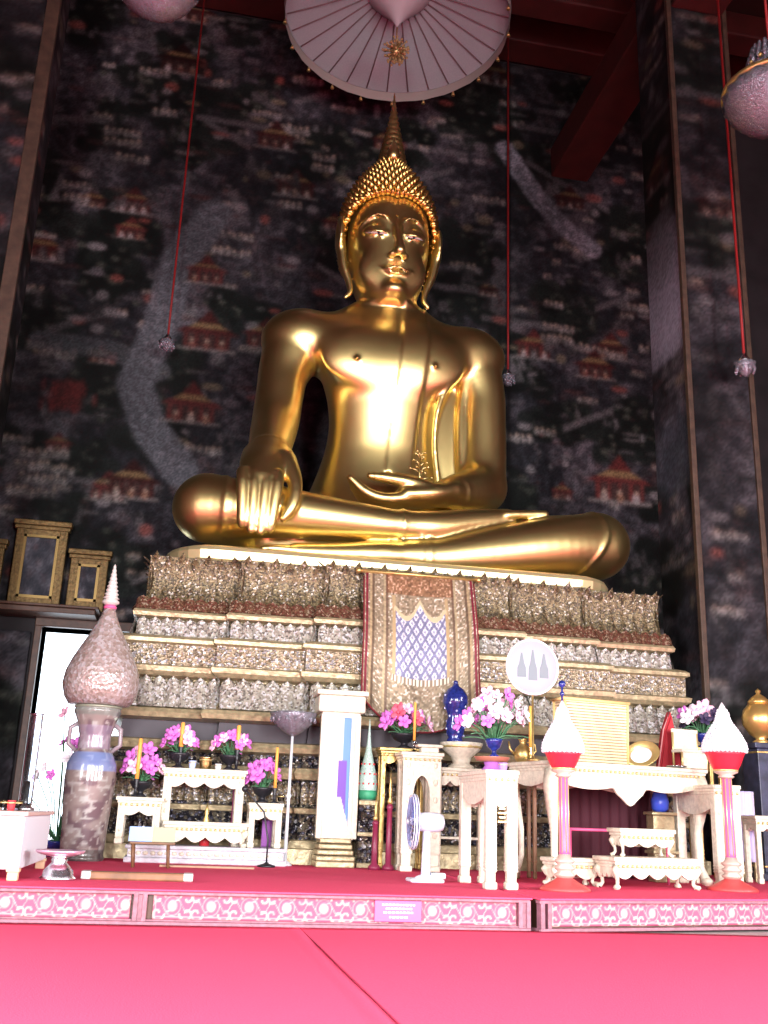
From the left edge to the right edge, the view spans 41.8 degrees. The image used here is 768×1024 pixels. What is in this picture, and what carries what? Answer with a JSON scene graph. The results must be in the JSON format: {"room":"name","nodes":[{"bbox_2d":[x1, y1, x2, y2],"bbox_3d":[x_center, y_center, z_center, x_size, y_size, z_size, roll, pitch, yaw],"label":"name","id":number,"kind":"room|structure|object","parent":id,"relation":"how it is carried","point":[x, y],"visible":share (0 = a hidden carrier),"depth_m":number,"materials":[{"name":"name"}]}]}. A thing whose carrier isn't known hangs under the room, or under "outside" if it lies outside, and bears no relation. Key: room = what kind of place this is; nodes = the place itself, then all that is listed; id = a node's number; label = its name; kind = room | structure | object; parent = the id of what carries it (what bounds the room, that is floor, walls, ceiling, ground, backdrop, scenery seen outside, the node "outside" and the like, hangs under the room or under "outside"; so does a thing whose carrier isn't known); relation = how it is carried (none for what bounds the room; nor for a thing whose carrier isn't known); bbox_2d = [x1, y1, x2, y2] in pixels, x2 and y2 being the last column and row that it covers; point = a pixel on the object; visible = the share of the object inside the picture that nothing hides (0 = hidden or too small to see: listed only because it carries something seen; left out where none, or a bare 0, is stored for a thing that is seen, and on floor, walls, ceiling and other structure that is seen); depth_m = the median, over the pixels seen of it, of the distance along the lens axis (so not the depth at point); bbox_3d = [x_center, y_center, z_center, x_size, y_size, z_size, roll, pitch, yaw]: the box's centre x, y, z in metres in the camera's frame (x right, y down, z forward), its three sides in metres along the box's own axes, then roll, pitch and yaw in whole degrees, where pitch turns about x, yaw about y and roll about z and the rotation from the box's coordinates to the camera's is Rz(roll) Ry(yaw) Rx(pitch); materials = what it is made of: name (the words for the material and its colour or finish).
{"room":"house of worship","nodes":[
{"label":"house of worship","id":0,"kind":"room"},
{"bbox_2d":[0,0,767,799],"bbox_3d":[-0.829,-2.516,17.828,18.000,16.500,0.520,5,-17,-10],"label":"wall","id":1,"kind":"structure","parent":0,"point":[104,426],"depth_m":18.11,"materials":[{"name":"paint"}]},
{"bbox_2d":[0,600,100,621],"bbox_3d":[-5.638,1.444,15.030,2.700,0.120,0.680,5,-17,-10],"label":"wall shelf","id":2,"kind":"object","parent":1,"relation":"attached to","point":[7,608],"visible":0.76,"depth_m":14.93,"materials":[{"name":"brown wood"}]},
{"bbox_2d":[0,538,9,581],"bbox_3d":[-6.097,0.878,15.150,0.720,1.000,0.170,5,-17,-10],"label":"framed picture","id":3,"kind":"object","parent":2,"relation":"on","point":[4,543],"visible":1,"depth_m":15.26,"materials":[{"name":"brown metal"}]},
{"bbox_2d":[7,518,72,603],"bbox_3d":[-5.278,0.790,15.345,0.860,1.340,0.170,5,-17,-10],"label":"framed picture","id":4,"kind":"object","parent":2,"relation":"on","point":[40,549],"visible":0.96,"depth_m":15.36,"materials":[{"name":"brown metal"}]},
{"bbox_2d":[65,548,112,612],"bbox_3d":[-4.550,1.049,15.420,0.660,0.940,0.170,5,-17,-10],"label":"framed picture","id":5,"kind":"object","parent":2,"relation":"on","point":[88,573],"visible":0.97,"depth_m":15.43,"materials":[{"name":"brown metal"}]},
{"bbox_2d":[0,618,132,800],"bbox_3d":[-5.220,3.334,15.145,2.600,3.440,0.620,5,-17,-10],"label":"door","id":6,"kind":"structure","parent":1,"relation":"in","point":[14,644],"depth_m":15.00,"materials":[{"name":"brown wood"}]},
{"bbox_2d":[28,923,767,945],"bbox_3d":[0.901,2.586,5.589,19.000,0.188,22.400,5,-17,-10],"label":"floor","id":7,"kind":"structure","parent":0,"point":[720,932],"depth_m":7.33,"materials":[{"name":"stone"}]},
{"bbox_2d":[0,923,396,1023],"bbox_3d":[-3.185,0.702,0.208,7.755,0.018,12.020,5,-17,-10],"label":"floor carpet","id":8,"kind":"object","parent":7,"relation":"on","point":[50,973],"visible":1,"depth_m":4.44,"materials":[{"name":"pink carpet"}]},
{"bbox_2d":[0,856,531,930],"bbox_3d":[-4.214,3.579,10.282,8.903,0.233,8.928,5,-17,-10],"label":"dais","id":9,"kind":"object","parent":7,"relation":"on","point":[294,896],"depth_m":6.68,"materials":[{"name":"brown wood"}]},
{"bbox_2d":[0,810,53,880],"bbox_3d":[-3.052,2.409,7.374,1.000,0.444,1.540,5,-17,-10],"label":"chest","id":10,"kind":"object","parent":9,"relation":"on","point":[22,832],"visible":1,"depth_m":6.79,"materials":[{"name":"white paint"}]},
{"bbox_2d":[19,713,43,810],"bbox_3d":[-2.803,1.978,7.978,0.160,0.746,0.160,5,-17,-10],"label":"lamp","id":11,"kind":"object","parent":10,"relation":"on","point":[36,719],"visible":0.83,"depth_m":7.94,"materials":[{"name":"silver metal"}]},
{"bbox_2d":[0,0,70,451],"bbox_3d":[-5.319,-4.140,13.382,1.340,16.285,1.040,5,-17,-10],"label":"pillar","id":12,"kind":"structure","parent":9,"relation":"on","point":[32,32],"depth_m":13.35,"materials":[{"name":"paint"}]},
{"bbox_2d":[33,706,78,856],"bbox_3d":[-3.215,2.723,10.221,0.755,1.478,0.487,5,-17,-10],"label":"orchid spray","id":13,"kind":"object","parent":9,"relation":"on","point":[54,843],"visible":0.37,"depth_m":10.13,"materials":[{"name":"plant"}]},
{"bbox_2d":[46,840,59,856],"bbox_3d":[-3.263,3.351,10.008,0.352,0.150,0.352,5,-17,-10],"label":"bowl","id":14,"kind":"object","parent":13,"relation":"on","point":[52,844],"depth_m":9.88,"materials":[{"name":"ceramic"}]},
{"bbox_2d":[35,849,84,880],"bbox_3d":[-2.257,2.449,6.978,0.334,0.195,0.334,5,-17,-10],"label":"tray","id":15,"kind":"object","parent":9,"relation":"on","point":[58,869],"visible":1,"depth_m":6.90,"materials":[{"name":"silver metal"}]},
{"bbox_2d":[60,704,122,861],"bbox_3d":[-2.828,2.593,9.662,0.480,1.430,0.480,15,-21,-37],"label":"vase","id":16,"kind":"object","parent":9,"relation":"on","point":[90,773],"visible":0.97,"depth_m":9.49,"materials":[{"name":"ceramic"}]},
{"bbox_2d":[62,564,138,707],"bbox_3d":[-2.776,1.222,10.076,0.741,1.437,0.741,5,-17,-10],"label":"flower arrangement","id":17,"kind":"object","parent":16,"relation":"on","point":[103,670],"visible":1,"depth_m":9.74,"materials":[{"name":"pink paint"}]},
{"bbox_2d":[80,870,192,881],"bbox_3d":[-1.758,2.598,7.174,0.780,0.059,0.108,5,-17,-9],"label":"wooden bar","id":18,"kind":"object","parent":9,"relation":"on","point":[85,874],"visible":1,"depth_m":7.13,"materials":[{"name":"brown wood"}]},
{"bbox_2d":[114,796,164,844],"bbox_3d":[-2.382,2.995,9.763,0.452,0.432,0.410,5,-17,-10],"label":"altar table","id":19,"kind":"object","parent":9,"relation":"on","point":[149,806],"visible":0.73,"depth_m":9.62,"materials":[{"name":"white paint"}]},
{"bbox_2d":[131,738,142,796],"bbox_3d":[-2.394,2.477,9.786,0.084,0.568,0.082,5,-17,-10],"label":"candle","id":20,"kind":"object","parent":19,"relation":"on","point":[136,780],"visible":1,"depth_m":9.77,"materials":[{"name":"yellow wax"}]},
{"bbox_2d":[119,741,165,796],"bbox_3d":[-2.357,2.530,9.907,0.442,0.539,0.302,10,-19,-25],"label":"orchid","id":21,"kind":"object","parent":19,"relation":"on","point":[151,764],"visible":0.84,"depth_m":9.87,"materials":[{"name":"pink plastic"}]},
{"bbox_2d":[130,781,152,796],"bbox_3d":[-2.384,2.714,9.845,0.220,0.150,0.220,5,-17,-10],"label":"bowl","id":22,"kind":"object","parent":21,"relation":"on","point":[142,785],"depth_m":9.79,"materials":[{"name":"black plastic"}]},
{"bbox_2d":[129,841,174,867],"bbox_3d":[-2.038,3.003,8.811,0.391,0.214,0.220,5,-17,-10],"label":"table","id":23,"kind":"object","parent":9,"relation":"on","point":[132,843],"visible":0.91,"depth_m":8.73,"materials":[{"name":"brown wood"}]},
{"bbox_2d":[128,826,152,841],"bbox_3d":[-2.134,2.826,8.820,0.200,0.124,0.087,5,-17,-10],"label":"card","id":24,"kind":"object","parent":23,"relation":"on","point":[142,834],"visible":1,"depth_m":8.80,"materials":[{"name":"white paper"}]},
{"bbox_2d":[152,827,175,842],"bbox_3d":[-1.941,2.844,8.855,0.200,0.124,0.087,5,-17,-10],"label":"card","id":25,"kind":"object","parent":23,"relation":"on","point":[159,834],"visible":1,"depth_m":8.83,"materials":[{"name":"beige paper"}]},
{"bbox_2d":[159,767,247,846],"bbox_3d":[-1.814,2.939,10.014,0.844,0.725,0.309,5,-17,-10],"label":"altar table","id":26,"kind":"object","parent":9,"relation":"on","point":[173,777],"depth_m":9.96,"materials":[{"name":"white paint"}]},
{"bbox_2d":[159,724,199,767],"bbox_3d":[-2.041,2.358,10.137,0.382,0.442,0.308,12,-19,-28],"label":"orchid","id":27,"kind":"object","parent":26,"relation":"on","point":[190,740],"visible":0.99,"depth_m":10.08,"materials":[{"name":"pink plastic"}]},
{"bbox_2d":[168,752,189,767],"bbox_3d":[-2.060,2.494,10.084,0.220,0.150,0.220,5,-17,-10],"label":"bowl","id":28,"kind":"object","parent":27,"relation":"on","point":[174,756],"depth_m":10.03,"materials":[{"name":"black plastic"}]},
{"bbox_2d":[209,729,251,769],"bbox_3d":[-1.535,2.416,10.221,0.423,0.416,0.292,11,-19,-26],"label":"orchid","id":29,"kind":"object","parent":26,"relation":"on","point":[228,759],"visible":0.93,"depth_m":10.17,"materials":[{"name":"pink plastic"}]},
{"bbox_2d":[219,754,240,769],"bbox_3d":[-1.565,2.539,10.173,0.220,0.150,0.220,5,-17,-10],"label":"bowl","id":30,"kind":"object","parent":29,"relation":"on","point":[229,759],"depth_m":10.11,"materials":[{"name":"black plastic"}]},
{"bbox_2d":[123,843,286,866],"bbox_3d":[-1.738,3.338,9.795,1.533,0.160,0.520,5,-17,-10],"label":"plinth","id":31,"kind":"object","parent":9,"relation":"on","point":[144,853],"visible":0.94,"depth_m":9.57,"materials":[{"name":"white paint"}]},
{"bbox_2d":[163,820,248,847],"bbox_3d":[-1.729,3.123,9.717,0.832,0.243,0.224,5,-17,-10],"label":"altar table","id":32,"kind":"object","parent":9,"relation":"on","point":[194,831],"visible":0.77,"depth_m":9.65,"materials":[{"name":"white paint"}]},
{"bbox_2d":[242,786,274,867],"bbox_3d":[-1.196,2.994,9.583,0.365,0.735,0.167,5,-17,-10],"label":"gooseneck microphone","id":33,"kind":"object","parent":9,"relation":"on","point":[266,864],"visible":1,"depth_m":9.58,"materials":[{"name":"black plastic"}]},
{"bbox_2d":[244,802,283,848],"bbox_3d":[-1.200,3.115,9.997,0.347,0.422,0.441,5,-17,-10],"label":"altar table","id":34,"kind":"object","parent":9,"relation":"on","point":[273,811],"depth_m":9.84,"materials":[{"name":"white paint"}]},
{"bbox_2d":[245,757,281,802],"bbox_3d":[-1.222,2.689,10.102,0.404,0.453,0.250,5,-17,-10],"label":"orchid","id":35,"kind":"object","parent":34,"relation":"on","point":[256,774],"visible":0.92,"depth_m":10.08,"materials":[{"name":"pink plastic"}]},
{"bbox_2d":[252,787,272,802],"bbox_3d":[-1.219,2.838,10.071,0.220,0.150,0.220,5,-17,-10],"label":"bowl","id":36,"kind":"object","parent":35,"relation":"on","point":[262,792],"depth_m":10.01,"materials":[{"name":"black plastic"}]},
{"bbox_2d":[270,710,317,865],"bbox_3d":[-0.949,2.761,10.065,0.490,1.477,0.478,5,-17,-10],"label":"lamp stand","id":37,"kind":"object","parent":9,"relation":"on","point":[293,723],"visible":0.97,"depth_m":10.09,"materials":[{"name":"silver metal"}]},
{"bbox_2d":[311,689,368,867],"bbox_3d":[-0.481,2.697,10.212,0.534,1.719,0.380,5,-17,-10],"label":"column","id":38,"kind":"structure","parent":9,"relation":"on","point":[340,712],"depth_m":10.09,"materials":[{"name":"paint"}]},
{"bbox_2d":[354,800,377,867],"bbox_3d":[-0.186,3.248,10.148,0.210,0.648,0.230,5,-17,-10],"label":"stand","id":39,"kind":"object","parent":9,"relation":"on","point":[365,812],"visible":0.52,"depth_m":10.07,"materials":[{"name":"metal"}]},
{"bbox_2d":[358,720,377,799],"bbox_3d":[-0.159,2.550,10.362,0.213,0.813,0.210,5,-17,-10],"label":"ornament","id":40,"kind":"object","parent":39,"relation":"on","point":[367,788],"visible":0.9,"depth_m":10.25,"materials":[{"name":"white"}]},
{"bbox_2d":[368,795,379,869],"bbox_3d":[-0.086,3.127,9.817,0.120,0.696,0.117,5,-17,-10],"label":"candlestick","id":41,"kind":"object","parent":9,"relation":"on","point":[373,866],"visible":1,"depth_m":9.77,"materials":[{"name":"red paint"}]},
{"bbox_2d":[382,774,393,870],"bbox_3d":[0.054,3.022,9.876,0.120,0.941,0.117,5,-17,-10],"label":"candlestick","id":42,"kind":"object","parent":9,"relation":"on","point":[387,866],"visible":1,"depth_m":9.82,"materials":[{"name":"red paint"}]},
{"bbox_2d":[374,900,421,921],"bbox_3d":[0.093,2.670,6.719,0.320,0.133,0.022,5,-17,-10],"label":"sign","id":43,"kind":"object","parent":9,"relation":"on","point":[384,910],"visible":1,"depth_m":6.71,"materials":[{"name":"pink"}]},
{"bbox_2d":[376,747,422,869],"bbox_3d":[0.165,3.011,10.232,0.512,1.176,0.250,5,-17,-10],"label":"stand","id":44,"kind":"object","parent":9,"relation":"on","point":[386,755],"visible":0.63,"depth_m":10.19,"materials":[{"name":"gold"}]},
{"bbox_2d":[378,702,433,747],"bbox_3d":[0.229,2.224,10.488,0.609,0.482,0.405,5,-17,-10],"label":"flower bowl","id":45,"kind":"object","parent":44,"relation":"on","point":[405,736],"visible":0.96,"depth_m":10.40,"materials":[{"name":"black plastic"}]},
{"bbox_2d":[393,751,443,872],"bbox_3d":[0.334,2.956,9.932,0.435,1.119,0.350,5,-17,-10],"label":"stand","id":46,"kind":"object","parent":9,"relation":"on","point":[425,767],"visible":0.79,"depth_m":9.87,"materials":[{"name":"white paint"}]},
{"bbox_2d":[406,794,445,882],"bbox_3d":[0.345,2.677,8.263,0.328,0.690,0.443,6,-17,-13],"label":"electric fan","id":47,"kind":"object","parent":9,"relation":"on","point":[427,822],"visible":1,"depth_m":8.21,"materials":[{"name":"white plastic"}]},
{"bbox_2d":[458,769,518,889],"bbox_3d":[0.829,2.543,8.088,0.275,0.879,0.829,5,-17,-10],"label":"table","id":48,"kind":"object","parent":9,"relation":"on","point":[486,789],"visible":1,"depth_m":7.80,"materials":[{"name":"white paint"}]},
{"bbox_2d":[474,756,509,769],"bbox_3d":[0.891,2.085,8.291,0.300,0.120,0.298,5,-17,-10],"label":"lacquer tray","id":49,"kind":"object","parent":48,"relation":"on","point":[490,762],"visible":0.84,"depth_m":8.22,"materials":[{"name":"orange"}]},
{"bbox_2d":[453,685,530,756],"bbox_3d":[0.905,1.750,8.410,0.646,0.595,0.409,5,-17,-10],"label":"orchid arrangement","id":50,"kind":"object","parent":49,"relation":"on","point":[494,738],"visible":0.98,"depth_m":8.34,"materials":[{"name":"plant"}]},
{"bbox_2d":[300,928,767,1023],"bbox_3d":[5.639,1.511,1.794,10.240,0.022,12.020,5,-17,-10],"label":"floor carpet","id":51,"kind":"object","parent":7,"relation":"on","point":[416,976],"visible":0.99,"depth_m":4.95,"materials":[{"name":"pink carpet"}]},
{"bbox_2d":[439,869,767,931],"bbox_3d":[3.989,4.332,11.723,8.471,0.215,8.931,5,-17,-10],"label":"dais","id":52,"kind":"object","parent":7,"relation":"on","point":[639,904],"visible":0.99,"depth_m":7.38,"materials":[{"name":"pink wood"}]},
{"bbox_2d":[103,551,711,874],"bbox_3d":[-0.027,2.784,13.096,6.780,3.252,4.800,5,-17,-10],"label":"pedestal","id":53,"kind":"object","parent":52,"relation":"on","point":[216,646],"visible":0.6,"depth_m":11.05,"materials":[{"name":"stone"}]},
{"bbox_2d":[167,93,629,591],"bbox_3d":[0.281,-2.760,14.479,5.963,8.250,3.020,5,-17,-10],"label":"statue","id":54,"kind":"object","parent":53,"relation":"on","point":[398,380],"visible":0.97,"depth_m":13.69,"materials":[{"name":"gold metal"}]},
{"bbox_2d":[409,449,432,478],"bbox_3d":[0.487,-0.568,13.118,0.325,0.544,0.166,5,-17,-10],"label":"leaf","id":55,"kind":"object","parent":54,"relation":"on","point":[421,457],"visible":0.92,"depth_m":13.13,"materials":[{"name":"gold metal"}]},
{"bbox_2d":[356,567,480,733],"bbox_3d":[0.395,1.521,11.076,1.470,1.819,0.338,5,-17,-10],"label":"embroidered cloth","id":56,"kind":"object","parent":53,"relation":"hanging from","point":[421,633],"visible":0.88,"depth_m":11.05,"materials":[{"name":"gold"}]},
{"bbox_2d":[438,767,481,870],"bbox_3d":[0.775,3.161,10.356,0.616,1.004,0.310,5,-17,-10],"label":"console","id":57,"kind":"object","parent":52,"relation":"on","point":[449,775],"visible":0.13,"depth_m":10.33,"materials":[{"name":"white paint"}]},
{"bbox_2d":[440,741,482,767],"bbox_3d":[0.809,2.557,10.541,0.460,0.261,0.460,5,-17,-10],"label":"footed bowl","id":58,"kind":"object","parent":57,"relation":"on","point":[461,753],"visible":0.93,"depth_m":10.43,"materials":[{"name":"white ceramic"}]},
{"bbox_2d":[443,680,467,741],"bbox_3d":[0.763,2.113,10.660,0.285,0.653,0.281,5,-17,-10],"label":"cobalt vase","id":59,"kind":"object","parent":58,"relation":"on","point":[455,698],"visible":0.82,"depth_m":10.57,"materials":[{"name":"ceramic"}]},
{"bbox_2d":[508,768,536,878],"bbox_3d":[1.298,2.891,9.361,0.224,0.983,0.229,5,-17,-10],"label":"table","id":60,"kind":"object","parent":52,"relation":"on","point":[534,788],"visible":0.48,"depth_m":9.34,"materials":[{"name":"brown wood"}]},
{"bbox_2d":[508,738,536,761],"bbox_3d":[1.315,2.292,9.544,0.226,0.270,0.185,-7,-19,27],"label":"teapot","id":61,"kind":"object","parent":60,"relation":"on","point":[521,753],"visible":0.65,"depth_m":9.50,"materials":[{"name":"gold metal"}]},
{"bbox_2d":[539,769,590,892],"bbox_3d":[1.413,2.491,7.889,0.391,0.905,0.391,5,-17,-10],"label":"column","id":62,"kind":"structure","parent":52,"relation":"on","point":[564,882],"depth_m":7.81,"materials":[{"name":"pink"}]},
{"bbox_2d":[544,752,580,769],"bbox_3d":[1.432,1.995,8.039,0.296,0.131,0.296,5,-17,-10],"label":"bowl","id":63,"kind":"object","parent":62,"relation":"on","point":[557,760],"visible":0.94,"depth_m":7.94,"materials":[{"name":"red"}]},
{"bbox_2d":[541,680,584,753],"bbox_3d":[1.444,1.657,8.141,0.350,0.585,0.346,5,-17,-10],"label":"cone","id":64,"kind":"object","parent":63,"relation":"on","point":[562,735],"visible":0.99,"depth_m":8.01,"materials":[{"name":"white"}]},
{"bbox_2d":[540,856,597,885],"bbox_3d":[1.580,3.045,8.494,0.476,0.238,0.230,9,-18,-21],"label":"table","id":65,"kind":"object","parent":52,"relation":"on","point":[584,866],"visible":0.66,"depth_m":8.45,"materials":[{"name":"white paint"}]},
{"bbox_2d":[507,760,712,885],"bbox_3d":[2.075,2.885,9.291,1.780,1.039,0.819,9,-18,-21],"label":"table","id":66,"kind":"object","parent":52,"relation":"on","point":[629,783],"visible":0.74,"depth_m":9.09,"materials":[{"name":"white paint"}]},
{"bbox_2d":[506,639,558,760],"bbox_3d":[1.368,1.722,9.255,0.517,1.115,0.117,5,-17,-10],"label":"fan","id":67,"kind":"object","parent":66,"relation":"on","point":[532,667],"visible":1,"depth_m":9.32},
{"bbox_2d":[551,696,629,764],"bbox_3d":[1.969,2.095,9.540,0.760,0.610,0.241,9,-18,-21],"label":"panel","id":68,"kind":"object","parent":66,"relation":"on","point":[601,725],"visible":0.62,"depth_m":9.48,"materials":[{"name":"beige"}]},
{"bbox_2d":[558,788,668,877],"bbox_3d":[2.229,3.088,9.818,1.370,0.913,0.040,9,-18,-21],"label":"backcloth","id":69,"kind":"object","parent":66,"relation":"hanging from","point":[588,808],"visible":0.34,"depth_m":9.78,"materials":[{"name":"red fabric"}]},
{"bbox_2d":[625,741,659,765],"bbox_3d":[2.463,2.326,9.652,0.385,0.266,0.176,9,-18,-21],"label":"platter","id":70,"kind":"object","parent":66,"relation":"on","point":[642,753],"visible":0.73,"depth_m":9.66,"materials":[{"name":"brown metal"}]},
{"bbox_2d":[656,711,680,766],"bbox_3d":[2.818,2.278,9.995,0.279,0.586,0.100,9,-18,-21],"label":"cushion","id":71,"kind":"object","parent":66,"relation":"on","point":[664,759],"visible":0.55,"depth_m":9.93,"materials":[{"name":"red fabric"}]},
{"bbox_2d":[671,728,707,769],"bbox_3d":[2.971,2.312,9.770,0.312,0.399,0.160,9,-18,-21],"label":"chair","id":72,"kind":"object","parent":66,"relation":"on","point":[684,741],"visible":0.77,"depth_m":9.76,"materials":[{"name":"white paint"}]},
{"bbox_2d":[570,827,669,884],"bbox_3d":[2.103,3.070,8.958,1.068,0.465,0.028,9,-18,-21],"label":"rail","id":73,"kind":"object","parent":52,"relation":"on","point":[571,828],"visible":0.2,"depth_m":8.89,"materials":[{"name":"pink metal"}]},
{"bbox_2d":[592,855,701,889],"bbox_3d":[2.215,3.037,8.438,0.888,0.264,0.330,9,-18,-21],"label":"table","id":74,"kind":"object","parent":52,"relation":"on","point":[640,867],"visible":1,"depth_m":8.33,"materials":[{"name":"white paint"}]},
{"bbox_2d":[607,827,675,857],"bbox_3d":[2.204,2.831,8.594,0.570,0.235,0.210,9,-18,-21],"label":"table","id":75,"kind":"object","parent":74,"relation":"on","point":[629,837],"visible":1,"depth_m":8.53,"materials":[{"name":"white paint"}]},
{"bbox_2d":[643,792,678,882],"bbox_3d":[2.639,3.080,9.577,0.260,0.844,0.200,5,-17,-10],"label":"jar","id":76,"kind":"object","parent":52,"relation":"on","point":[658,819],"visible":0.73,"depth_m":9.54,"materials":[{"name":"gold metal"}]},
{"bbox_2d":[635,0,767,874],"bbox_3d":[4.354,-3.547,14.144,0.950,16.285,1.040,5,-17,-10],"label":"pillar","id":77,"kind":"structure","parent":52,"relation":"on","point":[714,557],"depth_m":13.27,"materials":[{"name":"paint"}]},
{"bbox_2d":[551,2,639,181],"bbox_3d":[4.019,-7.363,17.876,0.750,0.650,4.000,5,-17,-10],"label":"beam","id":78,"kind":"structure","parent":77,"relation":"attached to","point":[611,95],"depth_m":17.86,"materials":[{"name":"red wood"}]},
{"bbox_2d":[671,0,731,15],"bbox_3d":[5.289,-8.659,11.613,0.800,0.700,7.000,5,-17,-10],"label":"beam","id":79,"kind":"structure","parent":77,"relation":"attached to","point":[702,6],"depth_m":14.68,"materials":[{"name":"red wood"}]},
{"bbox_2d":[688,747,720,877],"bbox_3d":[3.389,3.155,10.556,0.324,1.320,0.269,5,-17,-10],"label":"stand","id":80,"kind":"object","parent":52,"relation":"on","point":[710,769],"visible":0.04,"depth_m":10.60,"materials":[{"name":"brown"}]},
{"bbox_2d":[676,698,716,746],"bbox_3d":[3.440,2.281,10.847,0.594,0.523,0.415,5,-17,-10],"label":"bouquet","id":81,"kind":"object","parent":80,"relation":"on","point":[702,711],"visible":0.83,"depth_m":10.77,"materials":[{"name":"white plant"}]},
{"bbox_2d":[672,784,744,883],"bbox_3d":[2.980,2.982,9.272,0.275,0.879,0.829,5,-17,-10],"label":"table","id":82,"kind":"object","parent":52,"relation":"on","point":[704,798],"visible":0.56,"depth_m":9.04,"materials":[{"name":"white paint"}]},
{"bbox_2d":[707,771,758,892],"bbox_3d":[2.984,2.750,8.684,0.416,0.982,0.416,5,-17,-10],"label":"column","id":83,"kind":"structure","parent":52,"relation":"on","point":[732,882],"depth_m":8.60,"materials":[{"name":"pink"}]},
{"bbox_2d":[704,751,744,771],"bbox_3d":[3.005,2.203,8.850,0.347,0.162,0.347,5,-17,-10],"label":"bowl","id":84,"kind":"object","parent":83,"relation":"on","point":[719,761],"visible":0.88,"depth_m":8.74,"materials":[{"name":"red"}]},
{"bbox_2d":[701,702,747,753],"bbox_3d":[3.015,1.918,8.936,0.404,0.442,0.400,5,-17,-10],"label":"cone","id":85,"kind":"object","parent":84,"relation":"on","point":[722,735],"visible":0.98,"depth_m":8.80,"materials":[{"name":"white"}]},
{"bbox_2d":[739,791,757,881],"bbox_3d":[3.657,3.309,10.264,0.200,0.875,0.292,5,-17,-10],"label":"stand","id":86,"kind":"object","parent":52,"relation":"on","point":[747,807],"visible":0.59,"depth_m":10.21,"materials":[{"name":"white wood"}]},
{"bbox_2d":[741,815,767,883],"bbox_3d":[3.797,3.351,9.977,0.364,0.639,0.289,5,-17,-10],"label":"side table","id":87,"kind":"object","parent":52,"relation":"on","point":[759,824],"visible":0.98,"depth_m":9.92,"materials":[{"name":"white paint"}]},
{"bbox_2d":[743,742,767,880],"bbox_3d":[4.103,3.207,10.786,0.400,1.404,0.400,5,-17,-10],"label":"pedestal","id":88,"kind":"object","parent":52,"relation":"on","point":[755,762],"visible":0.56,"depth_m":10.75,"materials":[{"name":"blue paint"}]},
{"bbox_2d":[741,689,767,742],"bbox_3d":[4.139,2.248,11.076,0.380,0.600,0.380,5,-17,-10],"label":"urn","id":89,"kind":"object","parent":88,"relation":"on","point":[754,717],"visible":0.95,"depth_m":10.96,"materials":[{"name":"gold metal"}]},
{"bbox_2d":[391,733,417,747],"bbox_3d":[0.210,2.378,10.427,0.286,0.150,0.286,5,-17,-10],"label":"bowl","id":90,"kind":"object","parent":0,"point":[404,738],"depth_m":10.35,"materials":[{"name":"black plastic"}]},
{"bbox_2d":[196,0,746,77],"bbox_3d":[-0.443,-9.677,19.335,17.800,0.700,0.600,5,-17,-10],"label":"beam across back","id":91,"kind":"structure","parent":0,"point":[532,41],"depth_m":19.74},
{"bbox_2d":[485,738,502,756],"bbox_3d":[0.912,1.959,8.332,0.154,0.150,0.154,5,-17,-10],"label":"bowl","id":92,"kind":"object","parent":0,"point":[493,744],"depth_m":8.30,"materials":[{"name":"ceramic"}]},
{"bbox_2d":[511,0,766,57],"bbox_3d":[5.002,-8.888,18.156,7.400,0.500,0.500,5,-17,-10],"label":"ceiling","id":93,"kind":"structure","parent":0,"point":[743,30],"depth_m":17.85,"materials":[{"name":"red wood"}]},
{"bbox_2d":[726,0,767,17],"bbox_3d":[1.551,-13.513,10.197,19.000,0.300,21.900,5,-17,-10],"label":"ceiling","id":94,"kind":"structure","parent":0,"point":[748,7],"depth_m":20.18,"materials":[{"name":"red wood"}]},
{"bbox_2d":[122,0,198,23],"bbox_3d":[-2.072,-8.867,10.896,0.894,8.444,0.885,5,-17,-10],"label":"chandelier","id":95,"kind":"object","parent":94,"relation":"hanging from","point":[159,11],"visible":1,"depth_m":9.73,"materials":[{"name":"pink glass"}]},
{"bbox_2d":[158,0,204,351],"bbox_3d":[-3.350,-6.770,17.454,0.264,8.758,0.264,-1,-17,11],"label":"cord","id":96,"kind":"object","parent":94,"relation":"hanging from","point":[166,343],"visible":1,"depth_m":16.85,"materials":[{"name":"red"}]},
{"bbox_2d":[283,0,510,105],"bbox_3d":[0.275,-9.507,16.617,3.630,3.745,3.630,5,-17,-10],"label":"umbrella","id":97,"kind":"object","parent":94,"relation":"hanging from","point":[451,43],"visible":0.98,"depth_m":16.95,"materials":[{"name":"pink fabric"}]},
{"bbox_2d":[382,27,409,66],"bbox_3d":[0.185,-7.430,15.980,0.443,0.694,0.440,16,-21,-38],"label":"flower ball","id":98,"kind":"object","parent":97,"relation":"hanging from","point":[397,53],"visible":1,"depth_m":15.90,"materials":[{"name":"brown metal"}]},
{"bbox_2d":[502,38,515,385],"bbox_3d":[2.281,-6.297,18.479,0.264,8.666,0.264,-1,-17,11],"label":"lamp","id":99,"kind":"object","parent":94,"relation":"hanging from","point":[508,378],"visible":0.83,"depth_m":18.00,"materials":[{"name":"red"}]},
{"bbox_2d":[716,0,755,376],"bbox_3d":[4.676,-6.656,13.978,0.264,10.409,0.264,-1,-17,11],"label":"lamp","id":100,"kind":"object","parent":94,"relation":"hanging from","point":[744,366],"visible":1,"depth_m":12.91,"materials":[{"name":"red"}]},
{"bbox_2d":[721,0,767,139],"bbox_3d":[4.375,-8.225,12.040,1.102,8.549,1.091,5,-17,-10],"label":"chandelier","id":101,"kind":"object","parent":94,"relation":"hanging from","point":[744,98],"visible":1,"depth_m":10.76,"materials":[{"name":"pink glass"}]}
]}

